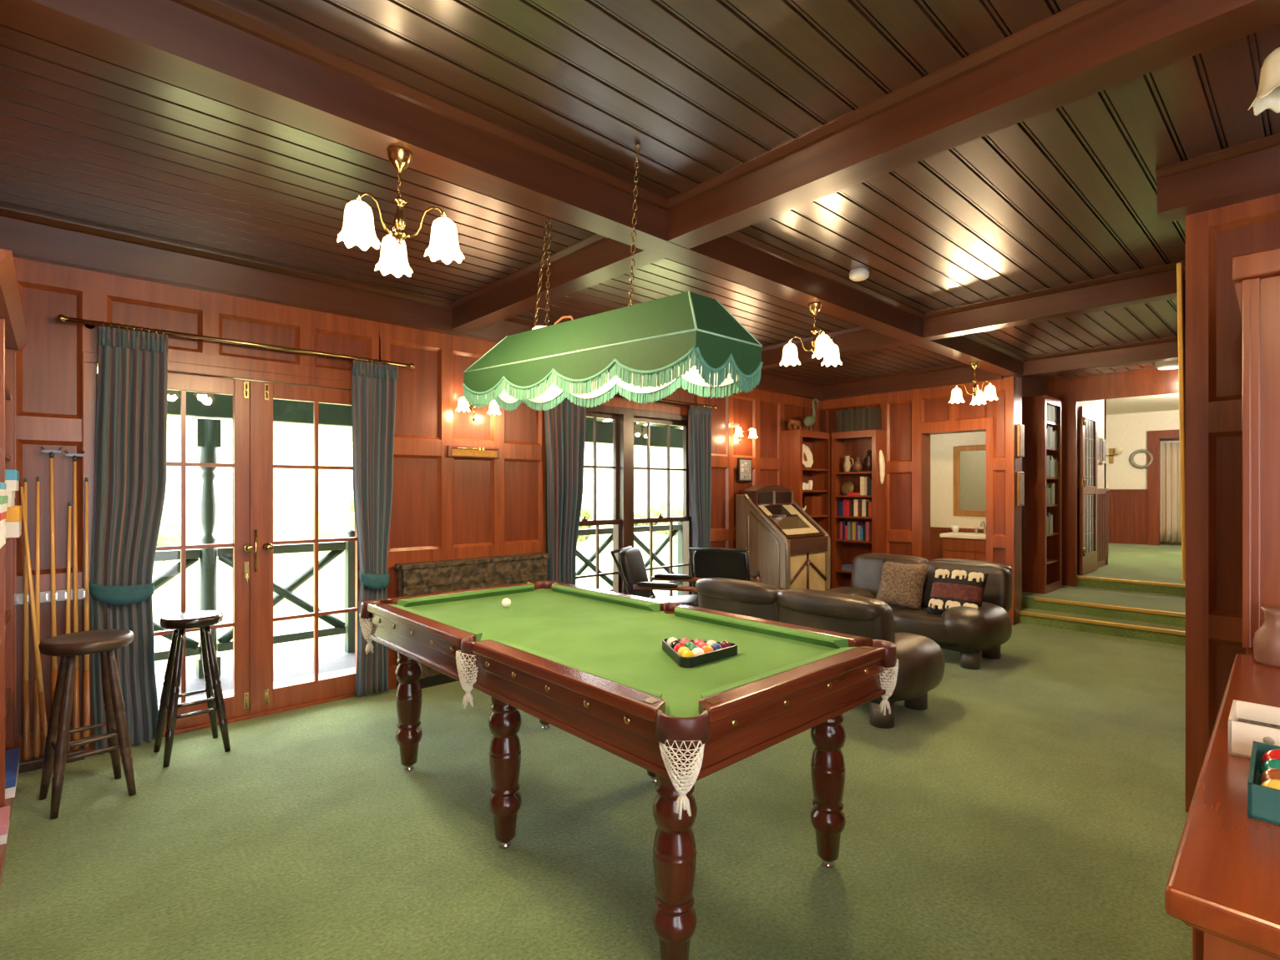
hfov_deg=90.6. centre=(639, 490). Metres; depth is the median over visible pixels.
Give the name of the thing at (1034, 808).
floor
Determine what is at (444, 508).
wall
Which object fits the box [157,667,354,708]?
floor
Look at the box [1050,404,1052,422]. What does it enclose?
book
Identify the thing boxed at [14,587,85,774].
cue rack
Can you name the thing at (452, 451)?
scoreboard
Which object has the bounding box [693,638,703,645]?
ball
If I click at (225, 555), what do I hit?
railing
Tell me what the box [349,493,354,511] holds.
shrub
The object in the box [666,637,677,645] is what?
ball
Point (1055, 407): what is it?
book
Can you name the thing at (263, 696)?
door
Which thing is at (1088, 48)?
ceiling beam
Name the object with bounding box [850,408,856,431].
book
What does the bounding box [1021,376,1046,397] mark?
wall
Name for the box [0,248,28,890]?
bookcase
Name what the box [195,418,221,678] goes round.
post
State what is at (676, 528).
railing
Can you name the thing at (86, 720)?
snooker cue
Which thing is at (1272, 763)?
ball
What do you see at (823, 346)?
ceiling light
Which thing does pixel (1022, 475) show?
print
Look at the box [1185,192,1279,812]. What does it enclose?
wall
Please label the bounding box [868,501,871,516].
book
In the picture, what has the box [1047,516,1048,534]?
book
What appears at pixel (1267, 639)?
jug
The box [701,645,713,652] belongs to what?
ball
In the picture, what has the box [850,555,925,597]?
cushion
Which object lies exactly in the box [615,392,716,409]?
curtain rod
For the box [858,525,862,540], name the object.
book
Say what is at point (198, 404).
trim
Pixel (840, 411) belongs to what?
book
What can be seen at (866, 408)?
book
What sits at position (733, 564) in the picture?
armchair
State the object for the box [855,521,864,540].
book
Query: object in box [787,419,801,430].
carving
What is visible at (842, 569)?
book
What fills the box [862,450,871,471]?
carved figure
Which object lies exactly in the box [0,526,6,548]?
game box
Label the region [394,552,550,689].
bench
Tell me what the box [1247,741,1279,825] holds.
box
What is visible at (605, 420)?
trim
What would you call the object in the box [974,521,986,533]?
tap
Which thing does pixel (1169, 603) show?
steps
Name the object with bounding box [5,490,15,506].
game box
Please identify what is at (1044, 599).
trim
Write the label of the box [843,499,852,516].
book
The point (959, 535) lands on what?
countertop
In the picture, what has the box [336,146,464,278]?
ceiling light
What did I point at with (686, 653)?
ball
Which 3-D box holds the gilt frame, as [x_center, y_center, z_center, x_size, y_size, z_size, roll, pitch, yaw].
[2.681,-0.310,3.068,0.720,1.427,0.020,0,-1,-43]
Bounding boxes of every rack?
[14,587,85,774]
[662,638,737,667]
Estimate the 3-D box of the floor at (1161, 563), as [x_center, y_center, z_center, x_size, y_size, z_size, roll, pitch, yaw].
[7.479,1.280,10.287,6.660,0.480,4.200,0,0,-43]
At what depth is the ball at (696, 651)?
2.21 m
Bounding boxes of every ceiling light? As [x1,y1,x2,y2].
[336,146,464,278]
[779,302,842,366]
[948,361,998,404]
[1248,45,1279,116]
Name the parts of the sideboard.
door, frame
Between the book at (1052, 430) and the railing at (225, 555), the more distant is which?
the book at (1052, 430)
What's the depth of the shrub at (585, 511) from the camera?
15.61 m
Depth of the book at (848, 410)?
7.73 m
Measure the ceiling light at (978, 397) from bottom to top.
0.373 m
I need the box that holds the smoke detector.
[849,268,869,281]
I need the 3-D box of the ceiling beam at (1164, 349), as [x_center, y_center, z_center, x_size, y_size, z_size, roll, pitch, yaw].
[4.540,-1.296,6.098,0.210,0.188,1.980,0,0,-43]
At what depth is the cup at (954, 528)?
8.30 m
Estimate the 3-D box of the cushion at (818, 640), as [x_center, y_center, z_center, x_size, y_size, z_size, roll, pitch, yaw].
[0.464,0.581,2.718,0.045,0.040,0.910,0,0,-43]
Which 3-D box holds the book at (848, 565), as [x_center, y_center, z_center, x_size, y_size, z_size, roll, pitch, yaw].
[2.617,0.928,7.794,0.151,0.030,0.200,0,0,-43]
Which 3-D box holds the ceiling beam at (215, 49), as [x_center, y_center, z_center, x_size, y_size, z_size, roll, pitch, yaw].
[1.016,-1.295,3.967,7.970,0.190,0.230,0,0,-43]
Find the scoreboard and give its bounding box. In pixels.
[446,445,499,459]
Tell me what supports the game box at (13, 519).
on the bookcase at (13, 335)
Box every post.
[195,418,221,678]
[344,528,354,652]
[677,521,683,596]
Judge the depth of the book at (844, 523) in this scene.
7.82 m
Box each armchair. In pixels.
[610,546,706,607]
[688,547,761,594]
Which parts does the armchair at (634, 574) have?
frame, bent frame, bent frame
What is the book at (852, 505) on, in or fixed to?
on the bookcase at (854, 444)
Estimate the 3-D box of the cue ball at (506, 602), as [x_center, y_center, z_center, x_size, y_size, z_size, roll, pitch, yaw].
[-0.687,0.576,3.255,0.049,0.049,0.049,0,0,-43]
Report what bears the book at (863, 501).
on the bookcase at (854, 444)
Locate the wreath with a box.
[1129,449,1153,468]
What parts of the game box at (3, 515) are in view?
box lid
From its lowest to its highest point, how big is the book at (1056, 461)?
0.194 m
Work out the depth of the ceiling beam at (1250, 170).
2.60 m
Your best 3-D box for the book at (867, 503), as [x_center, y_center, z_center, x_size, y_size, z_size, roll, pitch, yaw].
[2.780,0.219,7.645,0.152,0.180,0.030,0,0,-43]
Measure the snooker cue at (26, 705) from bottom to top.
1.415 m
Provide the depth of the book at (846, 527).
7.79 m
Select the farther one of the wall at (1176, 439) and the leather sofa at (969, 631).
the wall at (1176, 439)
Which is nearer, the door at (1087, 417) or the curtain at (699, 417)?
the curtain at (699, 417)
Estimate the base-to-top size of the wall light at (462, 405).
0.184 m
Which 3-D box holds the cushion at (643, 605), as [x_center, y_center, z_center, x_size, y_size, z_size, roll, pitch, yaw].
[-0.227,0.581,3.468,0.045,0.040,0.910,0,0,-43]
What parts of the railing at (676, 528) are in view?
rail, rail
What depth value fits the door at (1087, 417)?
7.98 m
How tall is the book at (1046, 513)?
0.248 m
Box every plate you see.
[802,444,813,467]
[840,480,854,495]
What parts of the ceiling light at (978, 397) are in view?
lamp shade, arm, lamp shade, arm, lamp shade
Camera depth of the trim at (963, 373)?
7.34 m
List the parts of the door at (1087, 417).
glass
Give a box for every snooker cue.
[20,486,47,760]
[22,478,30,760]
[32,476,40,758]
[65,502,70,751]
[82,477,90,748]
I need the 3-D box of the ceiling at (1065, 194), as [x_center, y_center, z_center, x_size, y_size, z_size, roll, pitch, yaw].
[4.848,-1.500,6.028,16.500,0.300,6.900,0,0,-43]
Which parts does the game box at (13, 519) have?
box lid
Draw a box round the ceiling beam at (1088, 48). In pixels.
[450,0,1279,332]
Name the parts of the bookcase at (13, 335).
shelf, shelf, shelf, shelf, cornice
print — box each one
[1020,425,1024,455]
[1020,473,1024,504]
[1102,440,1106,461]
[1183,278,1185,379]
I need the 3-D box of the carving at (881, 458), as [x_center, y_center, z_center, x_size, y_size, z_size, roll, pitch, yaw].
[2.856,-0.280,7.475,0.103,0.406,0.058,0,0,-43]
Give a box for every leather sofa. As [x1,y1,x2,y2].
[695,577,945,728]
[824,553,1012,669]
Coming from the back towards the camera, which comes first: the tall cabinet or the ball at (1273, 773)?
the tall cabinet
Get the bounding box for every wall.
[0,207,824,758]
[820,375,1021,625]
[930,431,986,529]
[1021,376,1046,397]
[1077,399,1179,489]
[1159,437,1181,545]
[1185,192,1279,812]
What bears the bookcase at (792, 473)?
on the floor at (1034, 808)
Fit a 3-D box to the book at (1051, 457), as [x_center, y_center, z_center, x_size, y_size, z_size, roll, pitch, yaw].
[4.754,-0.285,7.467,0.052,0.248,0.180,0,0,-43]
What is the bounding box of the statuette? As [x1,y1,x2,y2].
[803,398,818,430]
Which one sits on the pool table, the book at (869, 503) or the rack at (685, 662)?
the rack at (685, 662)
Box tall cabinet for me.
[1232,247,1279,655]
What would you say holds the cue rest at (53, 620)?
in the cue rack at (32, 764)
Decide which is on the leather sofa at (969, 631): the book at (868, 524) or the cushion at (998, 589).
the cushion at (998, 589)
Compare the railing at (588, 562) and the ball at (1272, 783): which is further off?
the railing at (588, 562)
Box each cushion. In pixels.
[388,604,482,641]
[397,583,534,607]
[490,639,662,698]
[551,583,659,612]
[674,607,848,648]
[698,585,784,622]
[700,647,857,699]
[778,598,895,669]
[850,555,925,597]
[875,561,929,611]
[920,570,935,607]
[925,561,1012,612]
[926,568,988,614]
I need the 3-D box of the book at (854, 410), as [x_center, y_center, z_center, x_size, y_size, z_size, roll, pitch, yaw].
[2.675,-0.855,7.744,0.192,0.270,0.036,0,0,-43]
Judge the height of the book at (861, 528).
0.160 m
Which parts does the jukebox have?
panel, trim, panel, canopy trim, post, lid frame, selector panel, panel, trim, post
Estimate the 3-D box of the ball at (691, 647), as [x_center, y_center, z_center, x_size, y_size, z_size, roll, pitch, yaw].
[0.192,0.576,2.272,0.049,0.049,0.049,0,0,-43]
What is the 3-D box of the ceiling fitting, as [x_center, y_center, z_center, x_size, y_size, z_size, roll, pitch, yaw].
[5.567,-1.330,6.650,0.260,0.100,0.260,0,0,-43]
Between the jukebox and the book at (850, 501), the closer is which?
the jukebox
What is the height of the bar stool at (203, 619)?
0.737 m
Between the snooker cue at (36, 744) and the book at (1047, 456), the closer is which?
the snooker cue at (36, 744)
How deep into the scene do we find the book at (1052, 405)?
7.44 m
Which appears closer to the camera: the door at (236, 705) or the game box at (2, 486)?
the game box at (2, 486)
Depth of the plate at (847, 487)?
7.85 m
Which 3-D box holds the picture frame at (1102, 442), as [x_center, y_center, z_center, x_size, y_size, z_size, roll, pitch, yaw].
[6.389,-0.550,8.739,0.220,0.340,0.038,0,0,-43]
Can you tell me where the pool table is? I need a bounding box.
[359,580,898,959]
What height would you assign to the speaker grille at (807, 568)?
0.660 m
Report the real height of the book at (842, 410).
0.286 m
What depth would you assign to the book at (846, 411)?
7.76 m
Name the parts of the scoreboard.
slide rail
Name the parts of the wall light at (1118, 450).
lamp shade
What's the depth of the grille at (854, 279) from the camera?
3.96 m
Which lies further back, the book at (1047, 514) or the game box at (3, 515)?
the book at (1047, 514)
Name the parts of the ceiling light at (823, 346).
lamp shade, arm, arm, lamp shade, lamp shade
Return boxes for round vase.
[853,457,863,471]
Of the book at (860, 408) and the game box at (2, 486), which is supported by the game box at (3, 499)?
the game box at (2, 486)
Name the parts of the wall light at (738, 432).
lamp shade, lamp shade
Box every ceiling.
[0,0,1279,414]
[586,416,683,429]
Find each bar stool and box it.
[38,629,136,819]
[153,610,230,768]
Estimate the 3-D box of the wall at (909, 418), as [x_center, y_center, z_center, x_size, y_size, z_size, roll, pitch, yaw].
[3.169,0.000,7.548,0.251,2.800,2.390,0,0,-43]
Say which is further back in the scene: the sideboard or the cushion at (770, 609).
the cushion at (770, 609)
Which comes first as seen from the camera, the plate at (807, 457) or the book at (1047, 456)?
the book at (1047, 456)
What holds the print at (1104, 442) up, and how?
attached to the picture frame at (1102, 442)
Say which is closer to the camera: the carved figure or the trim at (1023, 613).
the trim at (1023, 613)
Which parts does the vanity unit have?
door, drawer, door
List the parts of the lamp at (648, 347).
chain, chain, lamp shade, chain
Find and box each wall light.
[455,394,500,420]
[733,424,758,442]
[1106,447,1123,463]
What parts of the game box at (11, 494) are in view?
box lid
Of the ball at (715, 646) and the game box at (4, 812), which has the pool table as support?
the ball at (715, 646)
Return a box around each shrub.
[153,520,180,563]
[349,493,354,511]
[576,505,600,541]
[633,501,683,536]
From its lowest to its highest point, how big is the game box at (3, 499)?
0.060 m
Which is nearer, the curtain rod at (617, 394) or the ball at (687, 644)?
the ball at (687, 644)
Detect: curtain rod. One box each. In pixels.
[55,314,414,369]
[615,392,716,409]
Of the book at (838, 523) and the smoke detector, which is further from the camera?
the book at (838, 523)
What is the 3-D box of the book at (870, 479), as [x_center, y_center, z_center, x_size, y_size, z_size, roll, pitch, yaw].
[2.820,-0.041,7.602,0.152,0.190,0.035,0,0,-43]
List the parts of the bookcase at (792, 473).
panel, frame, shelf, shelf, shelf, panel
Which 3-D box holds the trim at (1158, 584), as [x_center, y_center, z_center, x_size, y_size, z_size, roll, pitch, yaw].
[5.876,1.051,7.125,0.042,0.034,1.680,0,0,-43]
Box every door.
[153,372,253,732]
[249,380,359,714]
[1078,406,1097,574]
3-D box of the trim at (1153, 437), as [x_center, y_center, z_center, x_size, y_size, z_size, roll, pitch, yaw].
[10.082,-0.055,11.903,0.080,2.190,0.850,0,0,-43]
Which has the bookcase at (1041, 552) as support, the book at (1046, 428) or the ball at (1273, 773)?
the book at (1046, 428)
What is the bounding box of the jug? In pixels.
[1253,606,1279,667]
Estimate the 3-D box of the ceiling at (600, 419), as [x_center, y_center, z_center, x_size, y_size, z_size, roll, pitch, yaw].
[-0.753,-1.070,6.811,20.120,0.540,1.760,0,0,-43]
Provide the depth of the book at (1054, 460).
7.47 m
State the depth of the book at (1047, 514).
7.33 m
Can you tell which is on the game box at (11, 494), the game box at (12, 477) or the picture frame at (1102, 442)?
the game box at (12, 477)
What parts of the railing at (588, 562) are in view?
rail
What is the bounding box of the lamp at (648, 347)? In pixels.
[461,144,763,410]
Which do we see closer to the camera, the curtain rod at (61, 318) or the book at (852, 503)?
the curtain rod at (61, 318)
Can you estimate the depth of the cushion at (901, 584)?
5.57 m
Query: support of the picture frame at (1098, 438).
attached to the wall at (1128, 432)
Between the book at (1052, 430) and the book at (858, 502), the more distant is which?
the book at (858, 502)
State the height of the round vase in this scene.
0.180 m
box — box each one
[0,482,6,495]
[0,495,8,513]
[0,510,6,529]
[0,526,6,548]
[0,805,10,844]
[5,470,19,490]
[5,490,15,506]
[5,505,21,537]
[5,748,19,799]
[804,496,821,515]
[1228,699,1279,758]
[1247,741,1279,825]
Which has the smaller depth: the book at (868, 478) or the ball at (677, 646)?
the ball at (677, 646)
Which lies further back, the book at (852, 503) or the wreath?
the wreath
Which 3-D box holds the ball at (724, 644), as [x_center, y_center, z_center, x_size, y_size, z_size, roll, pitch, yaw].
[0.312,0.576,2.324,0.049,0.049,0.049,0,0,-43]
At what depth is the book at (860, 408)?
7.62 m
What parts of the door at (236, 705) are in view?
keyhole plate, knob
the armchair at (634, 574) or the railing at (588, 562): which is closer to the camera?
the armchair at (634, 574)
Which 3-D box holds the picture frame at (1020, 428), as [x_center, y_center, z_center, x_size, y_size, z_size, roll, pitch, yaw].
[4.020,-0.530,6.684,0.150,0.340,0.031,0,0,-43]
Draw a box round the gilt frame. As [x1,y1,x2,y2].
[1176,263,1185,581]
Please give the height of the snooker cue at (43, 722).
1.422 m
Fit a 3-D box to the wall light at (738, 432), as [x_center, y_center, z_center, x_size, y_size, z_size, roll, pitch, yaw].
[1.155,-0.632,7.042,0.369,0.184,0.164,0,0,-43]
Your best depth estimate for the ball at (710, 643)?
2.33 m
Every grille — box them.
[790,551,824,591]
[852,277,865,281]
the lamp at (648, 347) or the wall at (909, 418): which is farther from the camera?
the wall at (909, 418)
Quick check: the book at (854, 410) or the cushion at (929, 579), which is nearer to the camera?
the cushion at (929, 579)
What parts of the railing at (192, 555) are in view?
rail, rail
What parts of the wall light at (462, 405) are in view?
lamp shade, plate, lamp shade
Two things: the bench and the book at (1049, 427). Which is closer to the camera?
the bench
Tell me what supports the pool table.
on the floor at (1034, 808)
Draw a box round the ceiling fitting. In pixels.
[1154,359,1178,369]
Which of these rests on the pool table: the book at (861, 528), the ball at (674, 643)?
the ball at (674, 643)
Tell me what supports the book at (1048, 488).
on the bookcase at (1041, 552)
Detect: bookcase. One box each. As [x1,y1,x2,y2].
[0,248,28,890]
[779,429,831,588]
[831,429,886,588]
[1021,394,1062,594]
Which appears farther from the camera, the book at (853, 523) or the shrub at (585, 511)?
the shrub at (585, 511)
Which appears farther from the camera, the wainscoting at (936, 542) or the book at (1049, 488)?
the wainscoting at (936, 542)
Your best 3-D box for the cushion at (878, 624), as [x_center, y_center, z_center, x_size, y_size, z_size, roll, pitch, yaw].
[1.194,0.848,3.900,0.244,0.423,0.715,0,0,-43]
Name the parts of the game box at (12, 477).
box lid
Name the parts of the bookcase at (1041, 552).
panel, shelf, shelf, shelf, shelf, shelf, shelf, panel, frame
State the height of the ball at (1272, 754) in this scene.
0.051 m
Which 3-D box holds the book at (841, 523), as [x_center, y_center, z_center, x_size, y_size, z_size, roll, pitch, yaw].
[2.549,0.489,7.895,0.152,0.220,0.025,0,0,-43]
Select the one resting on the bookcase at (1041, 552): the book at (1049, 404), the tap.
the book at (1049, 404)
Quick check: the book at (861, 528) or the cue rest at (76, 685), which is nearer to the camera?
the cue rest at (76, 685)
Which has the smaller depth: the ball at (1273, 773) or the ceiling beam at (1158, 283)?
the ball at (1273, 773)
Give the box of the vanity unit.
[939,521,986,561]
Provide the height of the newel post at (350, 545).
1.090 m
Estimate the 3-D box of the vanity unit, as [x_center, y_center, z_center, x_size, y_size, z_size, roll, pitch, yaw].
[4.329,0.894,8.038,0.480,1.012,0.840,0,0,-43]
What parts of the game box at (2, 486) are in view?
box lid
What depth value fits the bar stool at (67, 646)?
2.87 m
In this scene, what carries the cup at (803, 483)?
on the bookcase at (792, 473)
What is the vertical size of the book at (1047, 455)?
0.250 m
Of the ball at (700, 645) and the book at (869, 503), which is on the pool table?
the ball at (700, 645)
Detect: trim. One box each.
[166,389,683,448]
[586,417,681,428]
[602,419,683,429]
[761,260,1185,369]
[823,363,1003,399]
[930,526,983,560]
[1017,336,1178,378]
[1019,611,1185,636]
[1034,596,1185,617]
[1046,368,1178,586]
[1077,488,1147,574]
[1077,575,1185,587]
[1147,429,1179,545]
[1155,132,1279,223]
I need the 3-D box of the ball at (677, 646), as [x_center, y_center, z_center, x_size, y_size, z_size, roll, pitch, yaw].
[0.145,0.576,2.286,0.049,0.049,0.049,0,0,-43]
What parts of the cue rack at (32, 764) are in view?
clip rail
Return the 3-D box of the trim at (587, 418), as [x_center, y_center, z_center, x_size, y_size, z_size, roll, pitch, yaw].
[-0.984,-1.015,6.530,18.960,0.530,1.660,0,0,-43]
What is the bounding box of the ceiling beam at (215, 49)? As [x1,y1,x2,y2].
[0,0,1025,377]
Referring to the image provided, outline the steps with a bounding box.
[1019,585,1185,646]
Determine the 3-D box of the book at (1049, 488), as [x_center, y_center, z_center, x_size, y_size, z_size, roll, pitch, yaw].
[4.706,0.063,7.423,0.045,0.193,0.180,0,0,-43]
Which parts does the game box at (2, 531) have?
box lid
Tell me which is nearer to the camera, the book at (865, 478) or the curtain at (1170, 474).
the book at (865, 478)
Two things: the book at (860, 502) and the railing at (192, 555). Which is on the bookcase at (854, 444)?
the book at (860, 502)
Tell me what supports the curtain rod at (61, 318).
attached to the wall at (444, 508)
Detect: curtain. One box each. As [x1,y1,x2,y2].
[89,325,167,749]
[351,359,397,697]
[544,397,586,585]
[688,405,712,552]
[1159,442,1181,542]
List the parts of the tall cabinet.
crown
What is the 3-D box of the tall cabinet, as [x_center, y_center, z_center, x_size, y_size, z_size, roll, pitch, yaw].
[2.387,0.333,1.863,0.615,2.135,0.900,0,0,-43]
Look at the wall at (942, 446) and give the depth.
8.67 m
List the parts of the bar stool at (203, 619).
leg, leg, seat, leg, leg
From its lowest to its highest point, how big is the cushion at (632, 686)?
0.040 m
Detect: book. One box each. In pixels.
[836,410,839,432]
[838,500,843,516]
[838,522,839,539]
[839,409,841,432]
[839,500,843,516]
[839,521,844,539]
[841,409,847,431]
[841,563,852,568]
[841,567,851,571]
[842,521,850,539]
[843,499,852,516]
[844,409,847,431]
[844,526,847,539]
[846,500,854,516]
[847,409,850,431]
[847,492,860,495]
[847,521,854,540]
[849,501,854,516]
[849,522,852,540]
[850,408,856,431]
[851,504,854,516]
[852,521,855,540]
[853,409,856,430]
[854,499,861,516]
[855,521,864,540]
[856,408,859,430]
[857,500,861,516]
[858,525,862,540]
[859,407,865,430]
[860,476,864,495]
[860,501,861,516]
[860,526,862,540]
[861,499,871,516]
[862,408,865,430]
[862,524,865,541]
[864,476,866,495]
[865,407,868,430]
[865,501,868,516]
[865,521,871,541]
[866,476,871,495]
[868,406,878,430]
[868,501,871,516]
[870,407,881,430]
[870,479,871,495]
[1046,428,1047,447]
[1046,483,1053,504]
[1046,512,1050,534]
[1046,513,1049,534]
[1047,455,1048,476]
[1047,455,1050,476]
[1047,488,1049,505]
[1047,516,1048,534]
[1048,404,1050,421]
[1048,426,1050,447]
[1049,488,1051,504]
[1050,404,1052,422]
[1050,455,1052,477]
[1050,515,1052,533]
[1052,404,1054,423]
[1052,430,1056,448]
[1052,431,1053,448]
[1053,460,1055,477]
[1055,406,1057,423]
[1056,460,1057,477]
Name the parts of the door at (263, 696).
bolt rod, knob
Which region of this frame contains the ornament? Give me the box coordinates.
[843,455,854,471]
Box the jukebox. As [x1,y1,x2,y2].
[735,485,830,591]
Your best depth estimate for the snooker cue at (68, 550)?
3.29 m
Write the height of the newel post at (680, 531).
1.090 m
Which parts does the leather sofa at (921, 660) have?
frame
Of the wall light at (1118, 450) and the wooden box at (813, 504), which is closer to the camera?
the wooden box at (813, 504)
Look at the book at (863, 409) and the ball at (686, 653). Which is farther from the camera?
the book at (863, 409)
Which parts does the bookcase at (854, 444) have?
panel, shelf, shelf, shelf, shelf, shelf, panel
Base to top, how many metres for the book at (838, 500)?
0.190 m
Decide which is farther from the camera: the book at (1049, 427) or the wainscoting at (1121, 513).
the wainscoting at (1121, 513)
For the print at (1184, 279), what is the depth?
2.89 m
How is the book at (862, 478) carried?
on the bookcase at (854, 444)
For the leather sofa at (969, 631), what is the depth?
5.27 m
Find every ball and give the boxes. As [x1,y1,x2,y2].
[501,597,510,607]
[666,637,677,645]
[669,640,682,649]
[673,643,685,652]
[677,646,689,656]
[680,637,690,644]
[681,650,694,657]
[683,641,694,647]
[688,644,698,651]
[692,647,704,656]
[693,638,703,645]
[697,642,708,648]
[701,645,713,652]
[706,639,716,646]
[710,642,723,651]
[719,641,731,648]
[1259,758,1279,774]
[1259,768,1279,784]
[1259,779,1279,789]
[1260,749,1279,763]
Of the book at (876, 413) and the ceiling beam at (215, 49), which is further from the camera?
the book at (876, 413)
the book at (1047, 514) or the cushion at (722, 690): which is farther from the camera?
the book at (1047, 514)
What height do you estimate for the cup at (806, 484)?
0.080 m
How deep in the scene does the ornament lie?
7.81 m
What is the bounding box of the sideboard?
[1164,653,1279,959]
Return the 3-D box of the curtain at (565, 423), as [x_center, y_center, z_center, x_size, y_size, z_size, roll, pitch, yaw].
[-0.627,0.255,5.404,0.444,2.250,0.068,0,0,-43]
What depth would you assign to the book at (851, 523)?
7.75 m
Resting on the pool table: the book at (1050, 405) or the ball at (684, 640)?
the ball at (684, 640)
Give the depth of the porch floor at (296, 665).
5.12 m
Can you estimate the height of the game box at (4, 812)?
0.070 m
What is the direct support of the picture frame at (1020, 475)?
attached to the wall at (909, 418)
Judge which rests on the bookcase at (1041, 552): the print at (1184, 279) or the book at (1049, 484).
the book at (1049, 484)
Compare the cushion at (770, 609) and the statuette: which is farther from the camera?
the statuette
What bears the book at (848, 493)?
on the bookcase at (854, 444)
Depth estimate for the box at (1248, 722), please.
1.20 m
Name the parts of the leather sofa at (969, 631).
frame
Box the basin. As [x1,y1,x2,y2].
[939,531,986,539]
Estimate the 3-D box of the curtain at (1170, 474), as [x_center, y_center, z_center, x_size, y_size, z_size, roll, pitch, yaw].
[10.216,0.030,11.965,0.062,1.900,0.625,0,0,-43]
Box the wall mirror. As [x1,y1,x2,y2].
[953,445,986,516]
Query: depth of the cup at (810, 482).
7.80 m
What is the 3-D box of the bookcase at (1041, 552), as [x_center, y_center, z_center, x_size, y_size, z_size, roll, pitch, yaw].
[4.718,0.040,7.424,0.660,2.240,0.230,0,0,-43]
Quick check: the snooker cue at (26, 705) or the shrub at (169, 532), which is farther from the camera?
the shrub at (169, 532)
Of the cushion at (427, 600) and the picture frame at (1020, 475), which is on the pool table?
the cushion at (427, 600)
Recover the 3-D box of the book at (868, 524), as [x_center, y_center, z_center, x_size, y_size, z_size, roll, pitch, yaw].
[2.781,0.486,7.644,0.152,0.225,0.040,0,0,-43]
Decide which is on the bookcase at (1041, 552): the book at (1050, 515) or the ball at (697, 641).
the book at (1050, 515)
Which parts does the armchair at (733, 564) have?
bent frame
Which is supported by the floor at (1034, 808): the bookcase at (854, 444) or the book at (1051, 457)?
the bookcase at (854, 444)
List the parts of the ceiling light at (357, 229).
lamp shade, arm, lamp shade, chain, arm, lamp shade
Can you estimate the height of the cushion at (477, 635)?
0.040 m
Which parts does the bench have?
lid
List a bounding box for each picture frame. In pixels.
[737,457,751,482]
[1016,424,1024,456]
[1016,471,1024,505]
[1097,437,1099,462]
[1099,438,1106,463]
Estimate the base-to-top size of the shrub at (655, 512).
1.092 m
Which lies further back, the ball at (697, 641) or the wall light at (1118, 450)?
the wall light at (1118, 450)
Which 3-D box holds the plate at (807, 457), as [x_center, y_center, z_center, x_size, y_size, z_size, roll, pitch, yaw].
[2.023,-0.427,7.723,0.303,0.291,0.081,0,0,-43]
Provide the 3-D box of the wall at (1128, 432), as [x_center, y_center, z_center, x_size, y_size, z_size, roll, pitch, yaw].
[7.479,-0.280,10.287,6.460,2.640,4.200,0,0,-43]
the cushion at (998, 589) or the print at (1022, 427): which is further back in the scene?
the print at (1022, 427)
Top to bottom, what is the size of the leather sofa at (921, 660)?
0.782 m
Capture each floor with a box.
[0,622,1192,959]
[155,592,677,703]
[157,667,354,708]
[1077,542,1185,596]
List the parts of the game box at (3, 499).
box lid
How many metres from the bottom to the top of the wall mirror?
0.937 m
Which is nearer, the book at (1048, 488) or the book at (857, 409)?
the book at (1048, 488)
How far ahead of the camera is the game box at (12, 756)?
2.83 m
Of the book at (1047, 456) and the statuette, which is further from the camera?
the statuette
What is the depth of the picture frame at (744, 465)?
7.13 m
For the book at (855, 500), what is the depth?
7.71 m
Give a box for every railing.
[151,548,199,661]
[217,541,345,652]
[576,527,612,591]
[633,524,681,585]
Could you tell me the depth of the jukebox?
6.82 m
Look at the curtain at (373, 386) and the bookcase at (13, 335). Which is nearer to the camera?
the bookcase at (13, 335)
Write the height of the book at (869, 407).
0.286 m
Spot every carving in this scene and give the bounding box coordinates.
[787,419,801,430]
[878,450,885,484]
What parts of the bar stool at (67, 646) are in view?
leg, leg, seat, leg, leg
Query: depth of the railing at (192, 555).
4.71 m
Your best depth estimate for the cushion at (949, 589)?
5.18 m
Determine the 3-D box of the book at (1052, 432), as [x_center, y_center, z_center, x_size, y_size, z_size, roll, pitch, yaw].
[4.788,-0.599,7.499,0.052,0.196,0.180,0,0,-43]
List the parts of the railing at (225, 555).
rail, rail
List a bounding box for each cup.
[802,482,805,490]
[804,483,809,490]
[808,480,812,490]
[951,526,959,532]
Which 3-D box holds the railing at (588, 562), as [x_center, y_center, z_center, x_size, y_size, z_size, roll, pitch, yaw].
[-0.602,0.848,7.399,0.948,0.805,0.096,0,0,-43]
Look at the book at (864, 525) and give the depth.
7.62 m
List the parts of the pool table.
leg, rail, rail, leg, leg, rail, rail, leg, brass plate, leg, brass plate, rail, rail, leg, brass plate, brass plate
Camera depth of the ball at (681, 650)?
2.23 m

